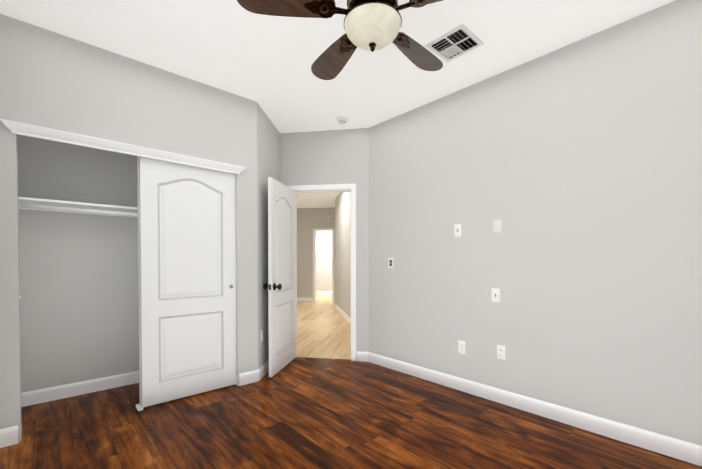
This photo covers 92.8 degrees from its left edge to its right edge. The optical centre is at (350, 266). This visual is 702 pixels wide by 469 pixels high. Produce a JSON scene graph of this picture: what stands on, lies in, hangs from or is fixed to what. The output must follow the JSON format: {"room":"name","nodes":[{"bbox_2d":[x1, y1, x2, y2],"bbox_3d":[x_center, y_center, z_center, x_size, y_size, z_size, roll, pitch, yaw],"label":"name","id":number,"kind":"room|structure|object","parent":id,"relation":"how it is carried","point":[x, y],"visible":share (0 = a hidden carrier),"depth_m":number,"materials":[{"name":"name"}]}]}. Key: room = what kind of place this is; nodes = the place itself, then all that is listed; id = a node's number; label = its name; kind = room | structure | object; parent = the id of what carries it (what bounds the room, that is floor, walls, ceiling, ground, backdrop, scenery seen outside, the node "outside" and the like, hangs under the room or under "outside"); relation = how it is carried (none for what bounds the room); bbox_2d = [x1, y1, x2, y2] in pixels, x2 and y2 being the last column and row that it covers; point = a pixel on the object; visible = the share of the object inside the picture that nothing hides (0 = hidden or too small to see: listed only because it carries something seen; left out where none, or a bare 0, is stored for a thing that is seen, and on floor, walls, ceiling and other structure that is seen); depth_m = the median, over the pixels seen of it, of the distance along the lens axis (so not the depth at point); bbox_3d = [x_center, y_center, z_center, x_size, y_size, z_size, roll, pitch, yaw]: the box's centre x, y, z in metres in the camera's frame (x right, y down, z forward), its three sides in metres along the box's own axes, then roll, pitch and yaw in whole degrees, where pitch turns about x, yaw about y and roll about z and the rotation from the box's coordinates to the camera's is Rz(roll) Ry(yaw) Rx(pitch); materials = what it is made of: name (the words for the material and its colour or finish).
{"room":"empty bedroom","nodes":[
{"label":"empty bedroom","id":0,"kind":"room"},
{"bbox_2d":[0,0,674,207],"bbox_3d":[-0.345,-1.676,6.736,9.900,0.080,12.540,-1,1,-42],"label":"ceiling","id":1,"kind":"structure","parent":0,"point":[265,62],"depth_m":2.36,"materials":[{"name":"paint"}]},
{"bbox_2d":[237,0,442,79],"bbox_3d":[0.126,-1.326,1.733,1.250,0.472,1.271,-1,1,-42],"label":"fan","id":2,"kind":"object","parent":1,"relation":"hanging from","point":[372,25],"visible":1,"depth_m":1.66,"materials":[{"name":"brown wood"}]},
{"bbox_2d":[336,116,348,123],"bbox_3d":[-0.090,-1.569,3.595,0.132,0.041,0.132,-1,1,-42],"label":"smoke detector","id":3,"kind":"object","parent":1,"relation":"attached to","point":[342,119],"visible":1,"depth_m":3.56,"materials":[{"name":"white plastic"}]},
{"bbox_2d":[425,24,484,62],"bbox_3d":[0.734,-1.614,2.371,0.300,0.095,0.300,-1,1,-42],"label":"ceiling vent","id":4,"kind":"object","parent":1,"relation":"in","point":[449,46],"visible":0.85,"depth_m":2.41,"materials":[{"name":"white metal"}]},
{"bbox_2d":[0,294,701,468],"bbox_3d":[0.090,1.095,6.596,10.103,0.062,11.488,-1,1,-42],"label":"floor","id":5,"kind":"structure","parent":0,"point":[309,413],"depth_m":2.33,"materials":[{"name":"brown wood"}]},
{"bbox_2d":[136,404,142,410],"bbox_3d":[-1.672,1.114,2.645,0.035,0.022,0.100,-1,1,-42],"label":"guide","id":6,"kind":"object","parent":5,"relation":"on","point":[139,407],"visible":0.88,"depth_m":2.64,"materials":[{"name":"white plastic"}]},
{"bbox_2d":[0,0,701,445],"bbox_3d":[0.093,-0.284,6.622,9.798,2.700,11.184,-1,1,-42],"label":"wall","id":7,"kind":"structure","parent":0,"point":[576,168],"depth_m":2.66,"materials":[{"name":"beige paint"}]},
{"bbox_2d":[18,196,137,217],"bbox_3d":[-1.988,-0.463,3.025,1.660,0.104,0.328,-1,1,-42],"label":"closet shelf","id":8,"kind":"object","parent":7,"relation":"attached to","point":[28,203],"visible":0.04,"depth_m":2.70,"materials":[{"name":"white"}]},
{"bbox_2d":[0,119,245,173],"bbox_3d":[-1.575,-0.878,2.592,1.580,0.064,0.050,-1,1,-42],"label":"trim","id":9,"kind":"structure","parent":7,"relation":"attached to","point":[23,129],"depth_m":2.44,"materials":[{"name":"white wood"}]},
{"bbox_2d":[14,134,238,442],"bbox_3d":[-1.631,0.102,2.667,1.467,2.045,0.116,-1,1,-42],"label":"trim","id":10,"kind":"structure","parent":7,"relation":"attached to","point":[18,297],"depth_m":2.15,"materials":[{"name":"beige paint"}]},
{"bbox_2d":[137,156,140,404],"bbox_3d":[-1.401,0.113,2.910,0.764,1.992,0.034,-1,1,-42],"label":"sliding door","id":11,"kind":"structure","parent":7,"relation":"in","point":[139,281],"depth_m":2.65,"materials":[{"name":"white wood"}]},
{"bbox_2d":[139,156,235,407],"bbox_3d":[-1.369,0.113,2.884,0.764,1.992,0.034,-1,1,-42],"label":"sliding door","id":12,"kind":"structure","parent":7,"relation":"in","point":[188,273],"depth_m":2.84,"materials":[{"name":"white wood"}]},
{"bbox_2d":[263,177,295,376],"bbox_3d":[-0.743,0.107,3.670,0.189,1.990,0.716,0,1,10],"label":"bedroom door","id":13,"kind":"structure","parent":7,"relation":"in","point":[280,286],"depth_m":3.57,"materials":[{"name":"white wood"}]},
{"bbox_2d":[297,298,312,301],"bbox_3d":[-1.780,0.963,9.760,0.877,0.112,1.082,-1,1,-42],"label":"baseboard","id":14,"kind":"structure","parent":7,"relation":"attached to","point":[298,299],"depth_m":9.68,"materials":[{"name":"white wood"}]},
{"bbox_2d":[287,183,355,360],"bbox_3d":[-0.333,0.072,4.047,0.630,2.065,0.772,-1,1,-42],"label":"door frame","id":15,"kind":"structure","parent":7,"relation":"attached to","point":[327,188],"depth_m":3.82,"materials":[{"name":"white wood"}]},
{"bbox_2d":[317,291,331,294],"bbox_3d":[0.394,0.945,10.981,3.202,0.112,4.829,-1,1,-42],"label":"baseboard","id":16,"kind":"structure","parent":7,"relation":"attached to","point":[318,292],"depth_m":11.75,"materials":[{"name":"white wood"}]},
{"bbox_2d":[328,216,334,221],"bbox_3d":[-0.535,-1.357,9.532,0.220,0.160,0.010,0,1,9],"label":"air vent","id":17,"kind":"object","parent":7,"relation":"in","point":[331,218],"visible":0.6,"depth_m":9.53,"materials":[{"name":"white"}]},
{"bbox_2d":[335,304,350,324],"bbox_3d":[-0.009,1.017,6.179,2.321,0.112,3.728,-1,1,-42],"label":"baseboard","id":18,"kind":"structure","parent":7,"relation":"attached to","point":[343,314],"depth_m":6.95,"materials":[{"name":"white wood"}]},
{"bbox_2d":[0,351,701,465],"bbox_3d":[-0.127,1.079,2.005,3.020,0.112,4.373,-1,1,-42],"label":"baseboard","id":19,"kind":"structure","parent":7,"relation":"attached to","point":[669,446],"depth_m":2.68,"materials":[{"name":"white wood"}]},
{"bbox_2d":[388,258,392,267],"bbox_3d":[0.430,-0.035,3.616,0.010,0.115,0.070,-1,1,-42],"label":"dimmer switch","id":20,"kind":"object","parent":7,"relation":"attached to","point":[390,262],"visible":1,"depth_m":3.62,"materials":[{"name":"white plastic"}]},
{"bbox_2d":[454,224,460,236],"bbox_3d":[0.961,-0.324,3.020,0.017,0.115,0.070,-1,1,-42],"label":"toggle light switch","id":21,"kind":"object","parent":7,"relation":"attached to","point":[457,230],"visible":1,"depth_m":3.02,"materials":[{"name":"white plastic"}]},
{"bbox_2d":[458,340,464,353],"bbox_3d":[0.994,0.728,3.006,0.008,0.115,0.070,-1,1,-42],"label":"electrical outlet","id":22,"kind":"object","parent":7,"relation":"attached to","point":[461,347],"visible":1,"depth_m":3.00,"materials":[{"name":"white plastic"}]},
{"bbox_2d":[492,288,499,302],"bbox_3d":[1.196,0.241,2.769,0.017,0.115,0.070,-1,1,-42],"label":"toggle light switch","id":23,"kind":"object","parent":7,"relation":"attached to","point":[495,294],"visible":1,"depth_m":2.77,"materials":[{"name":"white plastic"}]},
{"bbox_2d":[493,219,501,233],"bbox_3d":[1.206,-0.329,2.757,0.006,0.115,0.070,-1,1,-42],"label":"switch plate","id":24,"kind":"object","parent":7,"relation":"attached to","point":[497,225],"visible":1,"depth_m":2.75,"materials":[{"name":"white plastic"}]},
{"bbox_2d":[497,345,504,359],"bbox_3d":[1.230,0.706,2.744,0.008,0.115,0.070,-1,1,-42],"label":"electrical outlet","id":25,"kind":"object","parent":7,"relation":"attached to","point":[500,351],"visible":1,"depth_m":2.74,"materials":[{"name":"white plastic"}]}
]}

